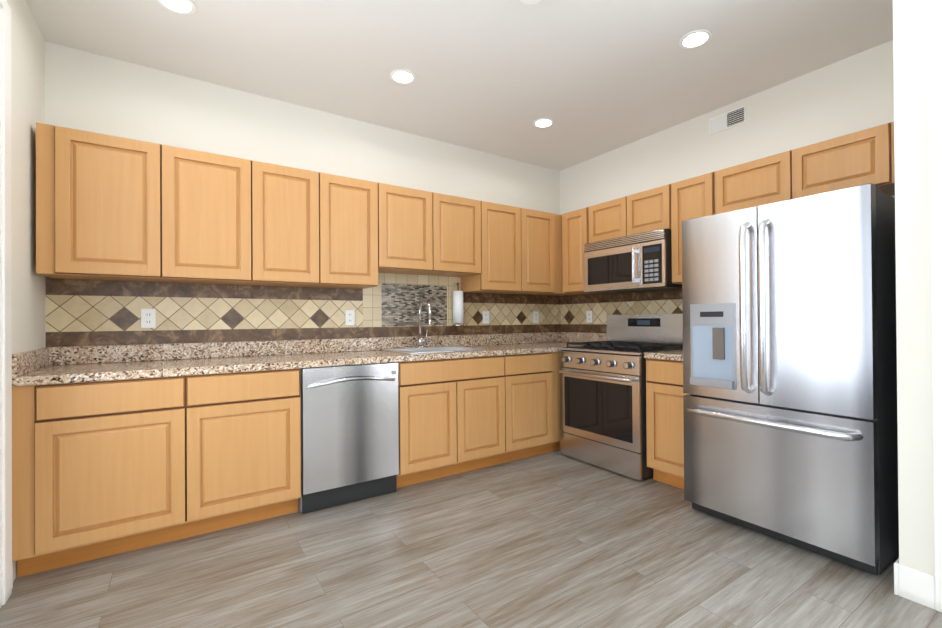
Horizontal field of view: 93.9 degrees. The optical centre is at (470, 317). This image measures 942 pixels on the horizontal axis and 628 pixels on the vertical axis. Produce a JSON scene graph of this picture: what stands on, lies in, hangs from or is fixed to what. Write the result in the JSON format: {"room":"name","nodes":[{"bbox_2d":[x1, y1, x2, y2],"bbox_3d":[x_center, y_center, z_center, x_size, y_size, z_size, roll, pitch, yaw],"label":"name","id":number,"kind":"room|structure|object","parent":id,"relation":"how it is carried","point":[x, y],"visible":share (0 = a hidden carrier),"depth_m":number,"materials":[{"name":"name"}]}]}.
{"room":"kitchen","nodes":[
{"label":"kitchen","id":0,"kind":"room"},
{"bbox_2d":[7,0,44,581],"bbox_3d":[-0.333,-0.208,-0.713,0.120,2.720,7.499,0,0,-34],"label":"wall","id":1,"kind":"structure","parent":0,"point":[27,114],"depth_m":2.13,"materials":[{"name":"white paint"}]},
{"bbox_2d":[0,0,11,607],"bbox_3d":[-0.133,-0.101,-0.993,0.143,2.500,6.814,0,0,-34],"label":"door frame","id":2,"kind":"structure","parent":1,"relation":"attached to","point":[5,334],"depth_m":1.81,"materials":[{"name":"white paint"}]},
{"bbox_2d":[45,41,559,347],"bbox_3d":[-0.721,-0.183,3.626,4.290,2.720,0.150,0,0,-34],"label":"wall","id":3,"kind":"structure","parent":0,"point":[91,92],"depth_m":3.06,"materials":[{"name":"white paint"}]},
{"bbox_2d":[36,122,251,284],"bbox_3d":[-1.849,-0.599,2.585,0.971,0.755,0.331,0,0,-34],"label":"upper cabinet","id":4,"kind":"object","parent":3,"relation":"attached to","point":[109,207],"visible":1,"depth_m":2.41,"materials":[{"name":"brown wood"}]},
{"bbox_2d":[46,295,362,331],"bbox_3d":[-1.417,-0.025,3.069,2.268,0.207,0.001,0,0,-34],"label":"tile backsplash","id":5,"kind":"object","parent":3,"relation":"attached to","point":[72,313],"visible":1,"depth_m":2.82,"materials":[{"name":"beige tile"}]},
{"bbox_2d":[141,309,155,327],"bbox_3d":[-1.970,0.005,2.685,0.072,0.116,0.008,0,0,-34],"label":"electrical outlet","id":6,"kind":"object","parent":5,"relation":"attached to","point":[148,318],"visible":1,"depth_m":2.68,"materials":[{"name":"white plastic"}]},
{"bbox_2d":[345,310,354,324],"bbox_3d":[-0.930,0.002,3.380,0.072,0.116,0.008,0,0,-34],"label":"electrical outlet","id":7,"kind":"object","parent":5,"relation":"attached to","point":[349,317],"visible":1,"depth_m":3.38,"materials":[{"name":"white plastic"}]},
{"bbox_2d":[246,160,377,288],"bbox_3d":[-1.103,-0.601,3.082,0.827,0.755,0.331,0,0,-34],"label":"upper cabinet","id":8,"kind":"object","parent":3,"relation":"attached to","point":[313,229],"visible":1,"depth_m":2.92,"materials":[{"name":"brown wood"}]},
{"bbox_2d":[46,277,681,346],"bbox_3d":[-0.196,-0.049,2.779,3.978,0.404,1.840,0,0,-34],"label":"wall tile","id":9,"kind":"structure","parent":3,"relation":"attached to","point":[81,287],"depth_m":3.08,"materials":[{"name":"tile"}]},
{"bbox_2d":[363,273,460,326],"bbox_3d":[-0.472,-0.147,3.700,0.905,0.445,0.002,0,0,-34],"label":"wall tile","id":10,"kind":"structure","parent":3,"relation":"attached to","point":[392,300],"depth_m":3.66,"materials":[{"name":"tile"}]},
{"bbox_2d":[453,283,463,325],"bbox_3d":[-0.115,-0.115,3.854,0.100,0.378,0.108,0,0,-34],"label":"paper towel","id":11,"kind":"object","parent":10,"relation":"attached to","point":[458,314],"visible":1,"depth_m":3.81,"materials":[{"name":"white paper"}]},
{"bbox_2d":[378,183,480,276],"bbox_3d":[-0.383,-0.671,3.563,0.910,0.620,0.331,0,0,-34],"label":"upper cabinet","id":12,"kind":"object","parent":3,"relation":"attached to","point":[421,232],"visible":0.98,"depth_m":3.40,"materials":[{"name":"brown wood"}]},
{"bbox_2d":[461,303,560,325],"bbox_3d":[0.237,-0.030,4.172,1.708,0.207,0.001,0,0,-34],"label":"backsplash","id":13,"kind":"object","parent":3,"relation":"attached to","point":[509,314],"visible":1,"depth_m":4.27,"materials":[{"name":"beige tile"}]},
{"bbox_2d":[483,311,488,323],"bbox_3d":[0.140,-0.002,4.093,0.072,0.116,0.008,0,0,-34],"label":"electrical outlet","id":14,"kind":"object","parent":13,"relation":"attached to","point":[485,317],"visible":1,"depth_m":4.09,"materials":[{"name":"white plastic"}]},
{"bbox_2d":[533,311,538,322],"bbox_3d":[0.656,-0.003,4.437,0.072,0.116,0.008,0,0,-34],"label":"electrical outlet","id":15,"kind":"object","parent":13,"relation":"attached to","point":[535,316],"visible":1,"depth_m":4.43,"materials":[{"name":"white plastic"}]},
{"bbox_2d":[461,201,578,295],"bbox_3d":[0.515,-0.606,4.161,1.250,0.755,0.331,0,0,-34],"label":"upper cabinet","id":16,"kind":"object","parent":3,"relation":"attached to","point":[521,250],"visible":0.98,"depth_m":3.91,"materials":[{"name":"brown wood"}]},
{"bbox_2d":[25,0,892,170],"bbox_3d":[0.501,-1.620,-0.023,9.000,0.100,7.700,0,0,-34],"label":"ceiling","id":17,"kind":"structure","parent":0,"point":[593,78],"depth_m":2.59,"materials":[{"name":"white paint"}]},
{"bbox_2d":[157,0,195,14],"bbox_3d":[-1.444,-1.542,2.153,0.164,0.008,0.164,0,0,-34],"label":"recessed light","id":18,"kind":"object","parent":17,"relation":"in","point":[186,7],"visible":1,"depth_m":2.17,"materials":[{"name":"white plastic"}]},
{"bbox_2d":[390,69,415,83],"bbox_3d":[-0.437,-1.545,2.825,0.164,0.008,0.164,0,0,-34],"label":"recessed light","id":19,"kind":"object","parent":17,"relation":"in","point":[401,76],"visible":1,"depth_m":2.81,"materials":[{"name":"white plastic"}]},
{"bbox_2d":[520,0,540,4],"bbox_3d":[0.287,-1.542,2.081,0.136,0.032,0.136,0,0,-34],"label":"smoke detector","id":20,"kind":"object","parent":17,"relation":"attached to","point":[530,2],"visible":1,"depth_m":2.12,"materials":[{"name":"white plastic"}]},
{"bbox_2d":[533,118,553,127],"bbox_3d":[0.578,-1.548,3.502,0.164,0.008,0.164,0,0,-34],"label":"recessed light","id":21,"kind":"object","parent":17,"relation":"in","point":[543,122],"visible":1,"depth_m":3.49,"materials":[{"name":"white plastic"}]},
{"bbox_2d":[679,29,711,48],"bbox_3d":[1.258,-1.558,2.465,0.164,0.008,0.164,0,0,-34],"label":"recessed light","id":22,"kind":"object","parent":17,"relation":"in","point":[695,39],"visible":1,"depth_m":2.46,"materials":[{"name":"white plastic"}]},
{"bbox_2d":[0,450,941,627],"bbox_3d":[0.519,1.175,-0.037,9.000,0.050,7.700,0,0,-34],"label":"floor","id":23,"kind":"structure","parent":0,"point":[555,539],"depth_m":2.01,"materials":[{"name":"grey wood"}]},
{"bbox_2d":[12,368,300,576],"bbox_3d":[-1.674,0.741,2.510,1.214,0.873,0.628,0,0,-34],"label":"base cabinet","id":24,"kind":"object","parent":23,"relation":"on","point":[100,469],"visible":0.98,"depth_m":2.19,"materials":[{"name":"brown wood"}]},
{"bbox_2d":[298,362,398,513],"bbox_3d":[-0.893,0.737,2.993,0.615,0.867,0.652,0,0,-34],"label":"dishwasher","id":25,"kind":"object","parent":23,"relation":"on","point":[349,435],"visible":0.85,"depth_m":2.74,"materials":[{"name":"metal"}]},
{"bbox_2d":[452,352,555,465],"bbox_3d":[0.283,0.735,3.815,0.578,0.872,0.628,0,0,-34],"label":"base cabinet","id":26,"kind":"object","parent":23,"relation":"on","point":[458,415],"depth_m":3.44,"materials":[{"name":"brown wood"}]},
{"bbox_2d":[556,352,560,449],"bbox_3d":[0.799,0.733,4.159,0.790,0.872,0.628,0,0,-34],"label":"base cabinet","id":27,"kind":"object","parent":23,"relation":"on","point":[558,366],"depth_m":3.77,"materials":[{"name":"brown wood"}]},
{"bbox_2d":[12,332,606,386],"bbox_3d":[-0.525,0.229,3.272,3.974,0.140,0.642,0,0,-34],"label":"countertop","id":28,"kind":"structure","parent":27,"relation":"on","point":[52,365],"depth_m":2.76,"materials":[{"name":"beige stone"}]},
{"bbox_2d":[417,299,431,347],"bbox_3d":[-0.359,0.051,3.564,0.098,0.396,0.212,0,0,-34],"label":"gooseneck faucet","id":29,"kind":"object","parent":28,"relation":"on","point":[421,340],"visible":1,"depth_m":3.60,"materials":[{"name":"silver metal"}]},
{"bbox_2d":[384,346,485,353],"bbox_3d":[-0.286,0.348,3.454,0.650,0.199,0.480,0,0,-34],"label":"sink basin","id":30,"kind":"object","parent":28,"relation":"in","point":[430,349],"visible":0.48,"depth_m":3.53,"materials":[{"name":"silver metal"}]},
{"bbox_2d":[557,314,682,480],"bbox_3d":[1.216,0.569,3.573,0.721,1.190,0.779,0,0,-34],"label":"gas range","id":31,"kind":"object","parent":23,"relation":"on","point":[602,404],"visible":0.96,"depth_m":3.40,"materials":[{"name":"silver metal"}]},
{"bbox_2d":[646,358,686,488],"bbox_3d":[1.602,0.722,3.099,0.628,0.873,0.422,0,0,-34],"label":"base cabinet","id":32,"kind":"object","parent":23,"relation":"on","point":[664,420],"visible":0.46,"depth_m":2.98,"materials":[{"name":"brown wood"}]},
{"bbox_2d":[644,349,682,360],"bbox_3d":[1.597,0.214,3.101,0.632,0.140,0.422,0,0,-34],"label":"countertop","id":33,"kind":"structure","parent":32,"relation":"on","point":[677,355],"depth_m":3.00,"materials":[{"name":"beige stone"}]},
{"bbox_2d":[682,183,898,574],"bbox_3d":[1.827,0.282,2.478,0.940,1.745,0.860,0,0,-34],"label":"fridge","id":34,"kind":"object","parent":23,"relation":"on","point":[790,376],"visible":0.96,"depth_m":2.13,"materials":[{"name":"metal"}]},
{"bbox_2d":[560,40,894,332],"bbox_3d":[3.107,-0.219,1.582,0.190,2.720,7.500,0,0,-34],"label":"wall","id":35,"kind":"structure","parent":0,"point":[850,95],"depth_m":3.07,"materials":[{"name":"white paint"}]},
{"bbox_2d":[562,207,593,293],"bbox_3d":[1.081,-0.610,4.141,0.331,0.755,0.327,0,0,-34],"label":"upper cabinet","id":36,"kind":"object","parent":35,"relation":"attached to","point":[575,231],"visible":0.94,"depth_m":4.05,"materials":[{"name":"brown wood"}]},
{"bbox_2d":[561,299,682,323],"bbox_3d":[1.459,-0.040,3.881,0.001,0.207,1.837,0,0,-34],"label":"backsplash","id":37,"kind":"object","parent":35,"relation":"attached to","point":[573,313],"visible":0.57,"depth_m":4.08,"materials":[{"name":"beige tile"}]},
{"bbox_2d":[586,311,592,322],"bbox_3d":[1.160,-0.007,4.308,0.008,0.116,0.072,0,0,-34],"label":"electrical outlet","id":38,"kind":"object","parent":37,"relation":"attached to","point":[589,316],"visible":1,"depth_m":4.30,"materials":[{"name":"white plastic"}]},
{"bbox_2d":[589,184,670,242],"bbox_3d":[1.391,-0.822,3.676,0.331,0.340,0.791,0,0,-34],"label":"upper cabinet","id":39,"kind":"object","parent":35,"relation":"attached to","point":[644,211],"visible":0.77,"depth_m":3.53,"materials":[{"name":"brown wood"}]},
{"bbox_2d":[584,229,681,293],"bbox_3d":[1.349,-0.435,3.630,0.454,0.427,0.765,0,0,-34],"label":"microwave","id":40,"kind":"object","parent":39,"relation":"attached to","point":[639,262],"visible":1,"depth_m":3.46,"materials":[{"name":"silver metal"}]},
{"bbox_2d":[671,172,714,283],"bbox_3d":[1.700,-0.624,3.214,0.331,0.745,0.314,0,0,-34],"label":"upper cabinet","id":41,"kind":"object","parent":35,"relation":"attached to","point":[693,198],"visible":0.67,"depth_m":3.16,"materials":[{"name":"brown wood"}]},
{"bbox_2d":[709,105,745,134],"bbox_3d":[1.880,-1.448,3.233,0.012,0.120,0.260,0,0,-34],"label":"air vent","id":42,"kind":"object","parent":35,"relation":"in","point":[730,119],"visible":1,"depth_m":3.22,"materials":[{"name":"white plastic"}]},
{"bbox_2d":[715,122,894,213],"bbox_3d":[2.041,-0.844,2.701,0.331,0.315,0.916,0,0,-34],"label":"upper cabinet","id":43,"kind":"object","parent":35,"relation":"attached to","point":[862,157],"visible":0.71,"depth_m":2.52,"materials":[{"name":"brown wood"}]},
{"bbox_2d":[893,0,941,575],"bbox_3d":[3.438,-0.229,0.120,0.879,2.720,4.700,0,0,-34],"label":"wall","id":44,"kind":"structure","parent":0,"point":[917,46],"depth_m":1.78,"materials":[{"name":"white paint"}]},
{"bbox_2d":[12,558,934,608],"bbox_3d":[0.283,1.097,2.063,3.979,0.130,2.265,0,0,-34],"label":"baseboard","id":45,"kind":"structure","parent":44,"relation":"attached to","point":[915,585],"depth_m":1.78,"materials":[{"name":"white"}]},
{"bbox_2d":[929,78,941,611],"bbox_3d":[2.116,0.106,1.314,0.038,2.080,1.030,0,0,-34],"label":"door frame","id":46,"kind":"structure","parent":44,"relation":"attached to","point":[935,121],"depth_m":1.72,"materials":[{"name":"white"}]}
]}

